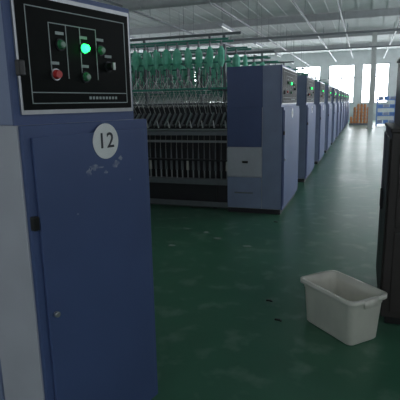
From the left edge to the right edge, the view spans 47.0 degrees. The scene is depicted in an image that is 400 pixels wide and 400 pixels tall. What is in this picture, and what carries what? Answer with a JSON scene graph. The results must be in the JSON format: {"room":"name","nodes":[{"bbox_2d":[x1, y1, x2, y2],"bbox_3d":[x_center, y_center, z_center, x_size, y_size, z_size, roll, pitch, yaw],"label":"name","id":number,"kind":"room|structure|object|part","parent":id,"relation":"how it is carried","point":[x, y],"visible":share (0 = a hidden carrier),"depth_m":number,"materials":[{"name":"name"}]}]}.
{"room":"textile factory","nodes":[
{"label":"textile factory","id":0,"kind":"room"},
{"bbox_2d":[104,0,399,64],"bbox_3d":[0.514,-7.697,21.727,20.000,1.440,33.500,3,12,19],"label":"ceiling","id":1,"kind":"structure","parent":0,"point":[109,1],"depth_m":17.69,"materials":[{"name":"grey metal"}]},
{"bbox_2d":[96,0,244,10],"bbox_3d":[-5.249,-6.054,13.901,14.400,1.238,0.375,3,12,19],"label":"air duct","id":2,"kind":"object","parent":1,"relation":"hanging from","point":[132,5],"visible":0.34,"depth_m":12.46,"materials":[{"name":"grey metal"}]},
{"bbox_2d":[169,8,179,49],"bbox_3d":[-1.028,-6.977,18.912,0.120,1.640,1.300,3,12,19],"label":"fluorescent light","id":3,"kind":"object","parent":1,"relation":"hanging from","point":[170,48],"visible":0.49,"depth_m":18.58,"materials":[{"name":"white paint"}]},
{"bbox_2d":[219,23,233,31],"bbox_3d":[0.789,-5.905,13.616,0.120,1.640,1.300,3,12,19],"label":"fluorescent light","id":4,"kind":"object","parent":1,"relation":"hanging from","point":[220,24],"visible":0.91,"depth_m":13.62,"materials":[{"name":"white paint"}]},
{"bbox_2d":[92,0,399,59],"bbox_3d":[0.348,-7.414,16.699,23.000,0.130,44.000,3,12,19],"label":"ceiling beams","id":5,"kind":"structure","parent":1,"relation":"attached to","point":[204,13],"depth_m":21.82,"materials":[{"name":"grey metal"}]},
{"bbox_2d":[254,15,263,47],"bbox_3d":[2.275,-6.801,17.768,0.120,1.640,1.300,3,12,19],"label":"fluorescent light","id":6,"kind":"object","parent":1,"relation":"hanging from","point":[256,43],"visible":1,"depth_m":18.18,"materials":[{"name":"white paint"}]},
{"bbox_2d":[130,7,399,57],"bbox_3d":[1.038,-7.623,18.661,23.000,0.290,30.160,3,12,19],"label":"trim","id":7,"kind":"structure","parent":1,"relation":"attached to","point":[389,11],"depth_m":22.34,"materials":[{"name":"paint"}]},
{"bbox_2d":[275,42,281,57],"bbox_3d":[3.760,-7.697,21.920,0.120,1.640,1.300,3,12,19],"label":"fluorescent light","id":8,"kind":"object","parent":1,"relation":"hanging from","point":[277,54],"visible":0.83,"depth_m":22.42,"materials":[{"name":"white paint"}]},
{"bbox_2d":[150,120,399,399],"bbox_3d":[0.449,-2.144,17.800,23.000,0.100,44.000,3,12,19],"label":"floor","id":9,"kind":"structure","parent":0,"point":[219,337],"depth_m":3.81,"materials":[{"name":"green paint"}]},
{"bbox_2d":[0,0,157,399],"bbox_3d":[-6.510,-0.472,4.032,13.160,2.520,0.824,3,12,19],"label":"machine","id":10,"kind":"object","parent":9,"relation":"on","point":[77,310],"visible":1,"depth_m":1.75,"materials":[{"name":"metal"}]},
{"bbox_3d":[-0.444,-0.523,1.723,0.059,0.455,0.595,7,14,33],"label":"control panel","id":11,"kind":"part","parent":10,"relation":"part of","materials":[{"name":"blue paint"}]},
{"bbox_2d":[130,31,298,214],"bbox_3d":[-4.787,-1.500,8.791,13.028,2.520,1.536,3,12,19],"label":"machine","id":12,"kind":"object","parent":9,"relation":"on","point":[241,155],"visible":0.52,"depth_m":6.52,"materials":[{"name":"metal"}]},
{"bbox_3d":[-5.159,-1.519,8.919,12.240,2.520,1.500,3,12,19],"label":"frame","id":13,"kind":"part","parent":12,"relation":"part of","materials":[{"name":"metal"}]},
{"bbox_3d":[1.294,-1.601,6.539,0.059,0.530,1.400,3,12,19],"label":"control panel","id":14,"kind":"part","parent":12,"relation":"part of","materials":[{"name":"blue paint"}]},
{"bbox_2d":[132,50,315,181],"bbox_3d":[-3.896,-2.037,11.282,13.028,2.520,1.536,3,12,19],"label":"frame","id":15,"kind":"object","parent":9,"relation":"on","point":[305,84],"visible":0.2,"depth_m":9.08,"materials":[{"name":"metal"}]},
{"bbox_3d":[-4.268,-2.057,11.411,12.240,2.520,1.500,3,12,19],"label":"frame","id":16,"kind":"part","parent":15,"relation":"part of","materials":[{"name":"metal"}]},
{"bbox_3d":[2.185,-2.138,9.031,0.059,0.530,1.400,3,12,19],"label":"control panel","id":17,"kind":"part","parent":15,"relation":"part of","materials":[{"name":"blue paint"}]},
{"bbox_2d":[132,61,325,163],"bbox_3d":[-3.005,-2.575,13.774,13.028,2.520,1.536,3,12,19],"label":"frame","id":18,"kind":"object","parent":9,"relation":"on","point":[319,95],"visible":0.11,"depth_m":11.66,"materials":[{"name":"metal"}]},
{"bbox_3d":[-3.377,-2.595,13.902,12.240,2.520,1.500,3,12,19],"label":"frame","id":19,"kind":"part","parent":18,"relation":"part of","materials":[{"name":"metal"}]},
{"bbox_3d":[3.077,-2.676,11.522,0.059,0.530,1.400,3,12,19],"label":"control panel","id":20,"kind":"part","parent":18,"relation":"part of","materials":[{"name":"blue paint"}]},
{"bbox_2d":[133,68,331,152],"bbox_3d":[-2.114,-3.113,16.265,13.028,2.520,1.536,3,12,19],"label":"frame","id":21,"kind":"object","parent":9,"relation":"on","point":[328,89],"visible":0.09,"depth_m":14.04,"materials":[{"name":"metal"}]},
{"bbox_3d":[-2.486,-3.132,16.394,12.240,2.520,1.500,3,12,19],"label":"frame","id":22,"kind":"part","parent":21,"relation":"part of","materials":[{"name":"metal"}]},
{"bbox_3d":[3.968,-3.214,14.013,0.059,0.530,1.400,3,12,19],"label":"control panel","id":23,"kind":"part","parent":21,"relation":"part of","materials":[{"name":"blue paint"}]},
{"bbox_2d":[133,73,336,144],"bbox_3d":[-1.223,-3.650,18.756,13.028,2.520,1.536,3,12,19],"label":"frame","id":24,"kind":"object","parent":9,"relation":"on","point":[333,97],"visible":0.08,"depth_m":16.41,"materials":[{"name":"metal"}]},
{"bbox_3d":[-1.595,-3.670,18.885,12.240,2.520,1.500,3,12,19],"label":"frame","id":25,"kind":"part","parent":24,"relation":"part of","materials":[{"name":"metal"}]},
{"bbox_3d":[4.859,-3.751,16.505,0.059,0.530,1.400,3,12,19],"label":"control panel","id":26,"kind":"part","parent":24,"relation":"part of","materials":[{"name":"blue paint"}]},
{"bbox_2d":[134,79,342,133],"bbox_3d":[0.559,-4.726,23.739,13.028,2.520,1.536,3,12,19],"label":"frame","id":27,"kind":"object","parent":9,"relation":"on","point":[341,92],"visible":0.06,"depth_m":21.21,"materials":[{"name":"metal"}]},
{"bbox_3d":[0.187,-4.745,23.868,12.240,2.520,1.500,3,12,19],"label":"frame","id":28,"kind":"part","parent":27,"relation":"part of","materials":[{"name":"metal"}]},
{"bbox_2d":[138,77,339,138],"bbox_3d":[-0.332,-4.188,21.247,13.028,2.520,1.536,3,12,19],"label":"frame","id":29,"kind":"object","parent":9,"relation":"on","point":[338,90],"visible":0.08,"depth_m":18.69,"materials":[{"name":"metal"}]},
{"bbox_3d":[-0.704,-4.208,21.376,12.240,2.520,1.500,3,12,19],"label":"frame","id":30,"kind":"part","parent":29,"relation":"part of","materials":[{"name":"metal"}]},
{"bbox_3d":[5.750,-4.289,18.996,0.059,0.530,1.400,3,12,19],"label":"control panel","id":31,"kind":"part","parent":29,"relation":"part of","materials":[{"name":"blue paint"}]},
{"bbox_2d":[135,82,344,129],"bbox_3d":[1.450,-5.263,26.230,13.028,2.520,1.536,3,12,19],"label":"frame","id":32,"kind":"object","parent":9,"relation":"on","point":[343,100],"visible":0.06,"depth_m":23.67,"materials":[{"name":"metal"}]},
{"bbox_2d":[143,83,346,127],"bbox_3d":[2.341,-5.801,28.722,13.028,2.520,1.536,3,12,19],"label":"frame","id":33,"kind":"object","parent":9,"relation":"on","point":[327,83],"visible":0.09,"depth_m":26.38,"materials":[{"name":"metal"}]},
{"bbox_2d":[167,85,348,124],"bbox_3d":[3.233,-6.339,31.213,13.028,2.520,1.536,3,12,19],"label":"frame","id":34,"kind":"object","parent":9,"relation":"on","point":[331,85],"visible":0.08,"depth_m":28.61,"materials":[{"name":"metal"}]},
{"bbox_2d":[210,86,349,123],"bbox_3d":[4.124,-6.876,33.704,13.028,2.520,1.536,3,12,19],"label":"frame","id":35,"kind":"object","parent":9,"relation":"on","point":[334,86],"visible":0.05,"depth_m":31.07,"materials":[{"name":"metal"}]},
{"bbox_2d":[300,270,386,345],"bbox_3d":[0.940,0.715,3.069,0.328,0.310,0.519,-7,13,-26],"label":"plastic tub","id":36,"kind":"object","parent":9,"relation":"on","point":[345,307],"visible":1,"depth_m":2.98,"materials":[{"name":"white plastic"}]},
{"bbox_2d":[349,104,372,124],"bbox_3d":[10.271,-5.453,29.288,1.400,1.310,1.000,3,12,19],"label":"cardboard boxes","id":37,"kind":"object","parent":9,"relation":"on","point":[354,122],"visible":0.88,"depth_m":28.90},
{"bbox_2d":[366,32,377,128],"bbox_3d":[9.213,-6.329,24.600,0.360,4.980,0.360,3,12,19],"label":"steel column","id":38,"kind":"structure","parent":9,"relation":"on","point":[374,35],"depth_m":24.48,"materials":[{"name":"metal"}]},
{"bbox_2d":[375,96,395,125],"bbox_3d":[10.982,-5.252,27.180,1.060,1.750,0.560,3,12,19],"label":"storage rack","id":39,"kind":"object","parent":9,"relation":"on","point":[384,97],"visible":0.89,"depth_m":26.99,"materials":[{"name":"blue metal"}]},
{"bbox_2d":[376,58,399,324],"bbox_3d":[1.753,-0.098,3.242,0.890,1.800,0.922,3,12,19],"label":"tall cabinet","id":40,"kind":"object","parent":9,"relation":"on","point":[388,244],"visible":0.98,"depth_m":3.05,"materials":[{"name":"black metal"}]},
{"bbox_2d":[173,48,399,119],"bbox_3d":[7.692,-9.188,37.640,23.000,5.300,0.200,3,12,19],"label":"wall","id":41,"kind":"structure","parent":0,"point":[323,59],"depth_m":35.89,"materials":[{"name":"paint"}]},
{"bbox_2d":[296,66,320,79],"bbox_3d":[8.728,-9.279,37.250,2.000,3.000,0.100,3,12,19],"label":"window","id":42,"kind":"structure","parent":41,"relation":"in","point":[309,69],"depth_m":36.90,"materials":[{"name":"white glass"}]},
{"bbox_2d":[328,64,355,103],"bbox_3d":[11.181,-9.149,36.401,2.000,3.000,0.100,3,12,19],"label":"window","id":43,"kind":"structure","parent":41,"relation":"in","point":[342,76],"depth_m":36.27,"materials":[{"name":"white glass"}]},
{"bbox_2d":[360,63,389,102],"bbox_3d":[13.541,-9.024,35.584,2.000,3.000,0.100,3,12,19],"label":"window","id":44,"kind":"structure","parent":41,"relation":"in","point":[382,70],"depth_m":35.54,"materials":[{"name":"white glass"}]}
]}

